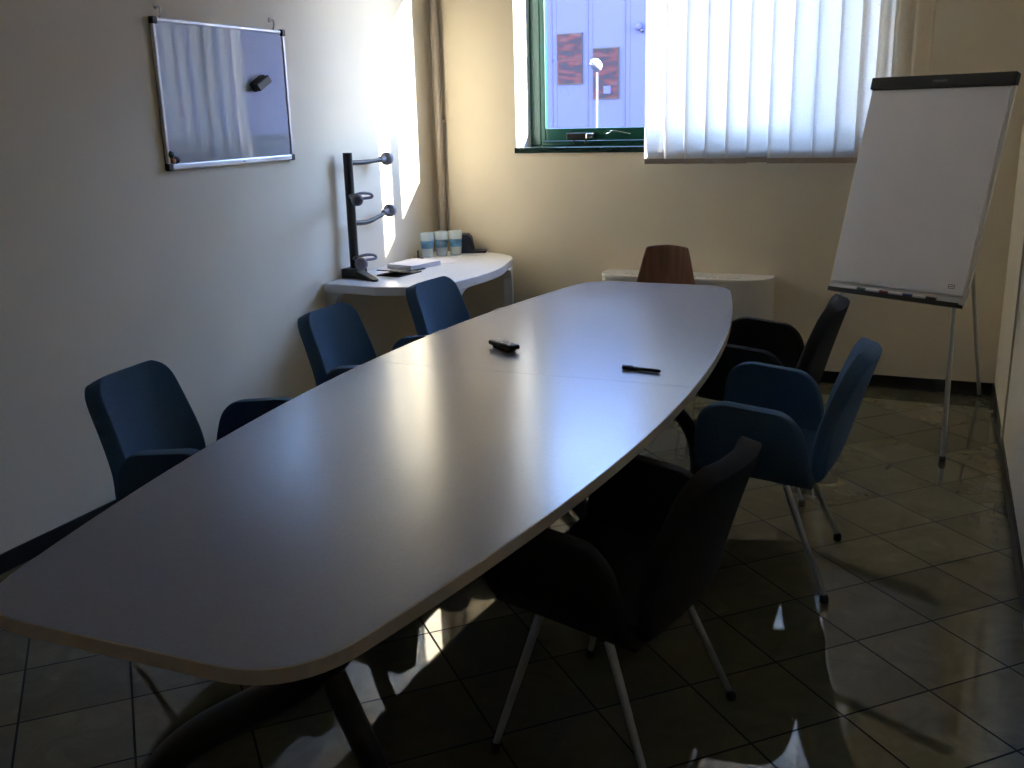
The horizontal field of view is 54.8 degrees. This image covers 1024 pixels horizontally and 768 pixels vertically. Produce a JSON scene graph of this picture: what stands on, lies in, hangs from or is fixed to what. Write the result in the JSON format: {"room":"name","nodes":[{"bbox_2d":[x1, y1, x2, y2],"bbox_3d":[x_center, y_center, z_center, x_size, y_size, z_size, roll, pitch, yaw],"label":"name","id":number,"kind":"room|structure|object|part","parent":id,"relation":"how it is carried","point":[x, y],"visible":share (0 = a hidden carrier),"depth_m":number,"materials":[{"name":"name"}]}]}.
{"room":"meeting room","nodes":[
{"label":"meeting room","id":0,"kind":"room"},
{"bbox_2d":[0,0,439,553],"bbox_3d":[-1.987,-0.827,3.390,0.200,3.100,7.860,5,17,23],"label":"wall","id":1,"kind":"structure","parent":0,"point":[112,260],"depth_m":4.28,"materials":[{"name":"beige paint"}]},
{"bbox_2d":[0,499,116,574],"bbox_3d":[-1.891,0.666,3.663,0.012,0.072,7.264,5,17,23],"label":"baseboard","id":2,"kind":"structure","parent":1,"relation":"attached to","point":[16,556],"depth_m":3.82,"materials":[{"name":"black tile"}]},
{"bbox_2d":[148,3,294,170],"bbox_3d":[-1.314,-1.366,4.589,0.030,0.685,0.928,5,17,23],"label":"whiteboard","id":3,"kind":"object","parent":1,"relation":"attached to","point":[210,112],"visible":1,"depth_m":4.53,"materials":[{"name":"ceramic"}]},
{"bbox_3d":[-1.493,-1.230,4.196,0.018,0.586,0.016,5,17,23],"label":"frame rail","id":4,"kind":"part","parent":3,"relation":"part of","materials":[{"name":"metal"}]},
{"bbox_2d":[169,151,173,158],"bbox_3d":[-1.471,-0.990,4.270,0.015,0.034,0.034,5,17,23],"label":"magnet","id":5,"kind":"object","parent":3,"relation":"attached to","point":[171,154],"visible":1,"depth_m":4.26,"materials":[{"name":"green plastic"}]},
{"bbox_2d":[174,156,179,163],"bbox_3d":[-1.458,-0.976,4.306,0.015,0.032,0.032,5,17,23],"label":"magnet","id":6,"kind":"object","parent":3,"relation":"attached to","point":[175,157],"visible":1,"depth_m":4.30,"materials":[{"name":"black plastic"}]},
{"bbox_3d":[-1.323,-1.634,4.516,0.018,0.016,0.920,5,17,23],"label":"frame rail","id":7,"kind":"part","parent":3,"relation":"part of","materials":[{"name":"metal"}]},
{"bbox_3d":[-1.306,-1.052,4.675,0.022,0.024,0.920,5,17,23],"label":"frame rail","id":8,"kind":"part","parent":3,"relation":"part of","materials":[{"name":"metal"}]},
{"bbox_2d":[250,75,271,91],"bbox_3d":[-1.209,-1.449,4.761,0.045,0.081,0.125,5,17,23],"label":"eraser","id":9,"kind":"object","parent":3,"relation":"attached to","point":[261,81],"visible":1,"depth_m":4.74,"materials":[{"name":"black plastic"}]},
{"bbox_3d":[-1.139,-1.458,4.995,0.018,0.586,0.016,5,17,23],"label":"frame rail","id":10,"kind":"part","parent":3,"relation":"part of","materials":[{"name":"metal"}]},
{"bbox_2d":[0,382,1023,767],"bbox_3d":[-0.266,0.865,3.111,3.857,0.100,7.860,5,17,23],"label":"floor","id":11,"kind":"structure","parent":0,"point":[914,657],"depth_m":2.93,"materials":[{"name":"tile"}]},
{"bbox_2d":[85,360,291,501],"bbox_3d":[-1.032,0.360,3.273,0.573,0.825,0.610,3,16,16],"label":"armchair","id":12,"kind":"object","parent":11,"relation":"on","point":[144,421],"visible":0.45,"depth_m":3.25,"materials":[{"name":"blue fabric"}]},
{"bbox_3d":[-1.186,0.169,3.265,0.266,0.453,0.469,3,16,16],"label":"backrest","id":13,"kind":"part","parent":12,"relation":"part of","materials":[{"name":"blue fabric"}]},
{"bbox_3d":[-1.029,0.320,2.984,0.393,0.282,0.098,3,16,16],"label":"armrest","id":14,"kind":"part","parent":12,"relation":"part of","materials":[{"name":"blue fabric"}]},
{"bbox_3d":[-0.887,0.186,3.458,0.393,0.282,0.098,3,16,16],"label":"armrest","id":15,"kind":"part","parent":12,"relation":"part of","materials":[{"name":"blue fabric"}]},
{"bbox_2d":[298,302,427,386],"bbox_3d":[-0.572,0.090,4.217,0.573,0.825,0.610,5,17,22],"label":"armchair","id":16,"kind":"object","parent":11,"relation":"on","point":[335,339],"visible":0.28,"depth_m":4.21,"materials":[{"name":"blue fabric"}]},
{"bbox_3d":[-0.719,-0.105,4.224,0.266,0.453,0.469,5,17,22],"label":"backrest","id":17,"kind":"part","parent":16,"relation":"part of","materials":[{"name":"blue fabric"}]},
{"bbox_3d":[-0.596,0.049,3.929,0.393,0.282,0.098,5,17,22],"label":"armrest","id":18,"kind":"part","parent":16,"relation":"part of","materials":[{"name":"blue fabric"}]},
{"bbox_3d":[-0.404,-0.081,4.385,0.393,0.282,0.098,5,17,22],"label":"armrest","id":19,"kind":"part","parent":16,"relation":"part of","materials":[{"name":"blue fabric"}]},
{"bbox_2d":[0,281,732,767],"bbox_3d":[0.041,0.317,3.520,1.212,0.734,3.834,5,17,22],"label":"meeting table","id":20,"kind":"object","parent":11,"relation":"on","point":[280,552],"visible":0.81,"depth_m":2.31,"materials":[{"name":"grey laminate"}]},
{"bbox_3d":[-0.579,0.715,2.155,0.686,0.718,0.084,5,17,22],"label":"leg","id":21,"kind":"part","parent":20,"relation":"part of","materials":[{"name":"paint"}]},
{"bbox_3d":[-0.323,0.740,2.054,0.280,0.710,0.056,5,17,22],"label":"leg","id":22,"kind":"part","parent":20,"relation":"part of","materials":[{"name":"paint"}]},
{"bbox_2d":[489,338,519,351],"bbox_3d":[-0.030,-0.147,3.769,0.052,0.031,0.150,-11,18,-31],"label":"remote control","id":23,"kind":"object","parent":20,"relation":"on","point":[498,343],"visible":1,"depth_m":3.74,"materials":[{"name":"black plastic"}]},
{"bbox_3d":[0.098,0.435,3.091,0.459,0.724,0.056,5,17,22],"label":"leg","id":24,"kind":"part","parent":20,"relation":"part of","materials":[{"name":"paint"}]},
{"bbox_2d":[622,365,660,372],"bbox_3d":[0.445,-0.052,3.405,0.140,0.017,0.015,7,17,27],"label":"ballpoint pen","id":25,"kind":"object","parent":20,"relation":"on","point":[625,367],"visible":1,"depth_m":3.40,"materials":[{"name":"black plastic"}]},
{"bbox_3d":[0.550,0.187,3.952,0.459,0.724,0.056,5,17,22],"label":"leg","id":26,"kind":"part","parent":20,"relation":"part of","materials":[{"name":"paint"}]},
{"bbox_2d":[324,251,513,306],"bbox_3d":[-0.425,-0.349,6.000,0.741,0.720,1.410,5,17,23],"label":"desk","id":27,"kind":"object","parent":11,"relation":"on","point":[467,271],"visible":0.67,"depth_m":5.64,"materials":[{"name":"white laminate"}]},
{"bbox_3d":[-0.948,-0.188,5.549,0.150,0.675,0.050,6,17,26],"label":"leg","id":28,"kind":"part","parent":27,"relation":"part of","materials":[{"name":"white paint"}]},
{"bbox_2d":[341,152,395,281],"bbox_3d":[-0.845,-0.961,5.607,0.252,0.690,0.601,1,15,7],"label":"stand","id":29,"kind":"object","parent":27,"relation":"on","point":[357,269],"visible":1,"depth_m":5.54,"materials":[{"name":"paint"}]},
{"bbox_3d":[-0.900,-0.951,5.535,0.052,0.670,0.052,5,17,23],"label":"post","id":30,"kind":"part","parent":29,"relation":"part of","materials":[{"name":"metal"}]},
{"bbox_3d":[-0.832,-0.990,5.313,0.067,0.066,0.047,-6,16,-17],"label":"mount plate","id":31,"kind":"part","parent":29,"relation":"part of","materials":[{"name":"grey plastic"}]},
{"bbox_3d":[-0.824,-0.657,5.404,0.071,0.070,0.047,-6,16,-17],"label":"mount plate","id":32,"kind":"part","parent":29,"relation":"part of","materials":[{"name":"grey plastic"}]},
{"bbox_3d":[-0.822,-1.264,5.615,0.028,0.035,0.362,7,17,27],"label":"screen arm","id":33,"kind":"part","parent":29,"relation":"part of","materials":[{"name":"paint"}]},
{"bbox_3d":[-0.814,-0.959,5.700,0.028,0.069,0.365,7,17,27],"label":"screen arm","id":34,"kind":"part","parent":29,"relation":"part of","materials":[{"name":"paint"}]},
{"bbox_3d":[-0.732,-1.317,5.778,0.078,0.077,0.048,5,17,23],"label":"mount plate","id":35,"kind":"part","parent":29,"relation":"part of","materials":[{"name":"grey plastic"}]},
{"bbox_3d":[-0.725,-1.029,5.857,0.078,0.077,0.049,5,17,23],"label":"mount plate","id":36,"kind":"part","parent":29,"relation":"part of","materials":[{"name":"grey plastic"}]},
{"bbox_2d":[377,269,421,276],"bbox_3d":[-0.650,-0.653,5.702,0.160,0.035,0.220,8,18,30],"label":"open folder","id":37,"kind":"object","parent":27,"relation":"on","point":[390,273],"visible":1,"depth_m":5.66,"materials":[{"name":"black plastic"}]},
{"bbox_2d":[387,258,440,269],"bbox_3d":[-0.590,-0.722,5.961,0.206,0.027,0.264,10,19,36],"label":"paper stack","id":38,"kind":"object","parent":27,"relation":"on","point":[416,263],"visible":1,"depth_m":5.91,"materials":[{"name":"white paper"}]},
{"bbox_2d":[425,257,457,262],"bbox_3d":[-0.454,-0.776,6.196,0.210,0.002,0.280,-1,15,3],"label":"paper sheet","id":39,"kind":"object","parent":27,"relation":"on","point":[442,259],"visible":0.57,"depth_m":6.22,"materials":[{"name":"white paper"}]},
{"bbox_3d":[-0.319,-0.194,5.511,0.050,0.675,0.240,12,20,41],"label":"leg","id":40,"kind":"part","parent":27,"relation":"part of","materials":[{"name":"white paint"}]},
{"bbox_2d":[455,253,490,255],"bbox_3d":[-0.256,-0.851,6.449,0.200,0.002,0.140,13,21,42],"label":"paper sheet","id":41,"kind":"object","parent":27,"relation":"on","point":[470,254],"visible":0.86,"depth_m":6.41,"materials":[{"name":"white paper"}]},
{"bbox_2d":[457,233,486,253],"bbox_3d":[-0.263,-0.925,6.487,0.190,0.125,0.100,-1,15,3],"label":"box","id":42,"kind":"object","parent":41,"relation":"on","point":[466,244],"visible":1,"depth_m":6.45,"materials":[{"name":"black plastic"}]},
{"bbox_3d":[-0.021,-0.385,6.180,0.050,0.675,0.150,1,15,8],"label":"leg","id":43,"kind":"part","parent":27,"relation":"part of","materials":[{"name":"white paint"}]},
{"bbox_2d":[406,276,502,334],"bbox_3d":[-0.192,-0.087,4.828,0.573,0.825,0.610,7,17,27],"label":"armchair","id":44,"kind":"object","parent":11,"relation":"on","point":[437,304],"visible":0.26,"depth_m":4.84,"materials":[{"name":"blue fabric"}]},
{"bbox_3d":[-0.333,-0.287,4.849,0.266,0.453,0.469,7,17,27],"label":"backrest","id":45,"kind":"part","parent":44,"relation":"part of","materials":[{"name":"blue fabric"}]},
{"bbox_2d":[485,436,761,767],"bbox_3d":[0.318,0.528,2.536,0.573,0.825,0.610,8,18,31],"label":"armchair","id":46,"kind":"object","parent":11,"relation":"on","point":[651,539],"visible":0.93,"depth_m":2.32,"materials":[{"name":"black fabric"}]},
{"bbox_3d":[0.014,0.757,2.514,0.143,0.380,0.023,-2,15,0],"label":"leg","id":47,"kind":"part","parent":46,"relation":"part of","materials":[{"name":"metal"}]},
{"bbox_3d":[0.111,0.467,2.338,0.393,0.282,0.098,8,18,31],"label":"armrest","id":48,"kind":"part","parent":46,"relation":"part of","materials":[{"name":"black fabric"}]},
{"bbox_3d":[0.247,0.507,2.576,0.404,0.113,0.470,8,18,31],"label":"seat","id":49,"kind":"part","parent":46,"relation":"part of","materials":[{"name":"black fabric"}]},
{"bbox_3d":[0.262,0.646,2.893,0.023,0.380,0.143,-8,17,-24],"label":"leg","id":50,"kind":"part","parent":46,"relation":"part of","materials":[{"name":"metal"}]},
{"bbox_3d":[0.282,0.804,2.355,0.023,0.362,0.180,-12,18,-33],"label":"leg","id":51,"kind":"part","parent":46,"relation":"part of","materials":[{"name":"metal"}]},
{"bbox_3d":[0.383,0.346,2.755,0.393,0.282,0.098,8,18,31],"label":"armrest","id":52,"kind":"part","parent":46,"relation":"part of","materials":[{"name":"black fabric"}]},
{"bbox_3d":[0.444,0.363,2.405,0.266,0.453,0.469,8,18,31],"label":"backrest","id":53,"kind":"part","parent":46,"relation":"part of","materials":[{"name":"black fabric"}]},
{"bbox_3d":[0.527,0.694,2.731,0.180,0.362,0.023,1,16,9],"label":"leg","id":54,"kind":"part","parent":46,"relation":"part of","materials":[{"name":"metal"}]},
{"bbox_2d":[637,245,697,393],"bbox_3d":[0.818,-0.327,5.550,0.406,0.856,0.431,5,17,23],"label":"wooden chair","id":55,"kind":"object","parent":11,"relation":"on","point":[671,264],"visible":0.34,"depth_m":5.64,"materials":[{"name":"brown wood"}]},
{"bbox_3d":[0.871,-0.592,5.621,0.405,0.387,0.129,5,17,23],"label":"backrest","id":56,"kind":"part","parent":55,"relation":"part of","materials":[{"name":"brown wood"}]},
{"bbox_2d":[602,269,774,320],"bbox_3d":[1.049,-0.355,6.045,1.040,0.636,0.228,5,17,23],"label":"radiator","id":57,"kind":"object","parent":11,"relation":"on","point":[752,295],"visible":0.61,"depth_m":5.78,"materials":[{"name":"white metal"}]},
{"bbox_2d":[625,271,740,278],"bbox_3d":[1.028,-0.659,5.963,0.684,0.004,0.110,5,17,23],"label":"grille","id":58,"kind":"object","parent":57,"relation":"attached to","point":[696,275],"depth_m":5.89,"materials":[{"name":"white metal"}]},
{"bbox_2d":[698,294,849,506],"bbox_3d":[1.136,0.027,4.286,0.573,0.825,0.610,5,17,23],"label":"armchair","id":59,"kind":"object","parent":11,"relation":"on","point":[750,339],"visible":0.59,"depth_m":4.08,"materials":[{"name":"black fabric"}]},
{"bbox_3d":[1.060,0.009,4.315,0.404,0.113,0.470,5,17,23],"label":"seat","id":60,"kind":"part","parent":59,"relation":"part of","materials":[{"name":"black fabric"}]},
{"bbox_3d":[0.960,-0.026,4.059,0.393,0.282,0.098,5,17,23],"label":"armrest","id":61,"kind":"part","parent":59,"relation":"part of","materials":[{"name":"black fabric"}]},
{"bbox_3d":[1.160,-0.156,4.512,0.393,0.282,0.098,5,17,23],"label":"armrest","id":62,"kind":"part","parent":59,"relation":"part of","materials":[{"name":"black fabric"}]},
{"bbox_3d":[1.140,0.302,4.102,0.023,0.362,0.180,-16,21,-42],"label":"leg","id":63,"kind":"part","parent":59,"relation":"part of","materials":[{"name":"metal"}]},
{"bbox_3d":[1.274,-0.144,4.176,0.266,0.453,0.469,5,17,23],"label":"backrest","id":64,"kind":"part","parent":59,"relation":"part of","materials":[{"name":"black fabric"}]},
{"bbox_2d":[694,337,881,603],"bbox_3d":[0.971,0.251,3.486,0.573,0.825,0.610,5,17,22],"label":"armchair","id":65,"kind":"object","parent":11,"relation":"on","point":[780,408],"visible":0.93,"depth_m":3.25,"materials":[{"name":"blue fabric"}]},
{"bbox_3d":[0.797,0.198,3.256,0.393,0.282,0.098,5,17,22],"label":"armrest","id":66,"kind":"part","parent":65,"relation":"part of","materials":[{"name":"blue fabric"}]},
{"bbox_3d":[0.893,0.233,3.513,0.404,0.113,0.470,5,17,22],"label":"seat","id":67,"kind":"part","parent":65,"relation":"part of","materials":[{"name":"blue fabric"}]},
{"bbox_3d":[0.990,0.068,3.713,0.393,0.282,0.098,5,17,22],"label":"armrest","id":68,"kind":"part","parent":65,"relation":"part of","materials":[{"name":"blue fabric"}]},
{"bbox_3d":[0.979,0.526,3.302,0.180,0.362,0.023,13,21,43],"label":"leg","id":69,"kind":"part","parent":65,"relation":"part of","materials":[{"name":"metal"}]},
{"bbox_3d":[1.152,0.409,3.713,0.180,0.362,0.023,-2,15,0],"label":"leg","id":70,"kind":"part","parent":65,"relation":"part of","materials":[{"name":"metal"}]},
{"bbox_3d":[1.109,0.079,3.378,0.266,0.453,0.469,5,17,22],"label":"backrest","id":71,"kind":"part","parent":65,"relation":"part of","materials":[{"name":"blue fabric"}]},
{"bbox_2d":[827,71,1020,462],"bbox_3d":[2.152,-0.647,4.953,1.190,1.721,0.767,-14,20,-39],"label":"easel","id":72,"kind":"object","parent":11,"relation":"on","point":[1009,78],"visible":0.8,"depth_m":4.52,"materials":[{"name":"white metal"}]},
{"bbox_2d":[841,285,865,290],"bbox_3d":[1.664,-0.466,4.810,0.019,0.019,0.130,-13,19,-37],"label":"marker","id":73,"kind":"object","parent":72,"relation":"on","point":[842,286],"visible":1,"depth_m":4.81,"materials":[{"name":"white paint"}]},
{"bbox_2d":[865,288,887,293],"bbox_3d":[1.742,-0.442,4.715,0.019,0.019,0.120,-13,19,-37],"label":"marker","id":74,"kind":"object","parent":72,"relation":"on","point":[866,289],"visible":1,"depth_m":4.71,"materials":[{"name":"white paint"}]},
{"bbox_2d":[827,287,962,308],"bbox_3d":[1.792,-0.409,4.666,0.053,0.028,0.668,-13,19,-37],"label":"tray","id":75,"kind":"object","parent":72,"relation":"on","point":[951,302],"depth_m":4.59,"materials":[{"name":"black plastic"}]},
{"bbox_2d":[888,291,912,296],"bbox_3d":[1.816,-0.419,4.624,0.019,0.019,0.120,-13,19,-37],"label":"marker","id":76,"kind":"object","parent":72,"relation":"on","point":[889,292],"visible":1,"depth_m":4.62,"materials":[{"name":"white plastic"}]},
{"bbox_2d":[832,86,1012,297],"bbox_3d":[1.889,-0.907,4.619,0.266,0.906,0.670,-13,19,-37],"label":"paper pad","id":77,"kind":"object","parent":72,"relation":"attached to","point":[927,157],"visible":1,"depth_m":4.60,"materials":[{"name":"white paper"}]},
{"bbox_3d":[1.901,-0.908,4.629,0.288,0.974,0.700,-13,19,-37],"label":"board panel","id":78,"kind":"part","parent":72,"relation":"part of","materials":[{"name":"white metal"}]},
{"bbox_2d":[912,294,936,299],"bbox_3d":[1.891,-0.396,4.533,0.019,0.019,0.110,-13,19,-37],"label":"marker","id":79,"kind":"object","parent":72,"relation":"on","point":[916,296],"visible":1,"depth_m":4.52,"materials":[{"name":"white paint"}]},
{"bbox_3d":[2.019,-0.222,4.500,0.056,1.128,0.247,9,19,35],"label":"leg","id":80,"kind":"part","parent":72,"relation":"part of","materials":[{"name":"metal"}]},
{"bbox_2d":[429,0,1023,382],"bbox_3d":[1.156,-1.621,5.990,3.457,3.100,0.396,5,17,23],"label":"wall","id":81,"kind":"structure","parent":0,"point":[564,220],"depth_m":5.96,"materials":[{"name":"beige paint"}]},
{"bbox_2d":[430,0,447,251],"bbox_3d":[-0.474,-1.699,6.428,0.060,3.100,0.066,5,17,23],"label":"pipe","id":82,"kind":"object","parent":81,"relation":"attached to","point":[434,25],"visible":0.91,"depth_m":6.41,"materials":[{"name":"grey paint"}]},
{"bbox_2d":[512,0,644,152],"bbox_3d":[1.061,-2.182,5.830,2.168,1.570,0.350,5,17,23],"label":"window","id":83,"kind":"structure","parent":81,"relation":"in","point":[532,133],"depth_m":6.32,"materials":[{"name":"green paint"}]},
{"bbox_3d":[1.069,-1.434,6.006,2.168,0.034,0.290,5,17,23],"label":"sill","id":84,"kind":"part","parent":83,"relation":"part of","materials":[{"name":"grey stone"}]},
{"bbox_2d":[644,0,936,163],"bbox_3d":[1.516,-2.083,5.403,1.740,1.715,0.085,5,17,23],"label":"vertical blind","id":85,"kind":"object","parent":81,"relation":"attached to","point":[727,81],"visible":0.77,"depth_m":5.54,"materials":[{"name":"white fabric"}]},
{"bbox_2d":[820,371,991,395],"bbox_3d":[1.114,-0.110,6.210,3.433,0.072,0.012,5,17,23],"label":"baseboard","id":86,"kind":"structure","parent":81,"relation":"attached to","point":[899,382],"depth_m":5.69,"materials":[{"name":"black tile"}]},
{"bbox_2d":[994,115,1023,565],"bbox_3d":[1.376,-0.528,1.986,0.200,3.100,7.860,5,17,23],"label":"wall","id":87,"kind":"structure","parent":0,"point":[1013,438],"depth_m":4.50,"materials":[{"name":"beige paint"}]},
{"bbox_2d":[991,383,1023,627],"bbox_3d":[1.278,0.947,2.341,0.012,0.072,7.264,5,17,23],"label":"baseboard","id":88,"kind":"structure","parent":87,"relation":"attached to","point":[1019,568],"depth_m":3.89,"materials":[{"name":"black tile"}]},
{"bbox_2d":[1001,230,1023,438],"bbox_3d":[2.270,-1.211,4.255,0.009,3.028,0.060,5,17,23],"label":"trim","id":89,"kind":"structure","parent":87,"relation":"attached to","point":[1022,248],"depth_m":4.51,"materials":[{"name":"beige paint"}]},
{"label":"outside","id":90,"kind":"structure","parent":0,"visible":0},
{"bbox_3d":[13.042,-6.602,29.844,80.000,0.100,53.640,5,17,23],"label":"ground","id":91,"kind":"structure","parent":90,"visible":0},
{"bbox_2d":[589,58,601,127],"bbox_3d":[1.217,-3.396,14.315,0.186,2.516,0.190,5,17,23],"label":"lamp post","id":92,"kind":"object","parent":91,"relation":"on","point":[595,64],"visible":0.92,"depth_m":13.99,"materials":[{"name":"white metal"}]},
{"bbox_2d":[546,0,645,128],"bbox_3d":[8.502,-7.587,20.060,25.000,7.200,6.010,5,17,23],"label":"building","id":93,"kind":"structure","parent":91,"relation":"on","point":[602,23],"depth_m":19.95,"materials":[{"name":"white paint"}]},
{"bbox_2d":[556,32,582,84],"bbox_3d":[1.173,-6.628,20.162,0.555,1.000,0.033,5,17,23],"label":"wall panel","id":94,"kind":"object","parent":93,"relation":"attached to","point":[569,45],"visible":1,"depth_m":20.14,"materials":[{"name":"red"}]},
{"bbox_2d":[592,47,618,99],"bbox_3d":[1.887,-6.266,19.945,0.555,1.000,0.040,5,17,23],"label":"wall panel","id":95,"kind":"object","parent":93,"relation":"attached to","point":[608,76],"visible":1,"depth_m":19.91,"materials":[{"name":"red"}]},
{"bbox_2d":[634,22,643,32],"bbox_3d":[2.486,-6.994,19.390,0.190,0.207,0.168,0,15,4],"label":"wall lamp","id":96,"kind":"object","parent":93,"relation":"attached to","point":[637,26],"visible":1,"depth_m":19.34,"materials":[{"name":"white glass"}]}
]}

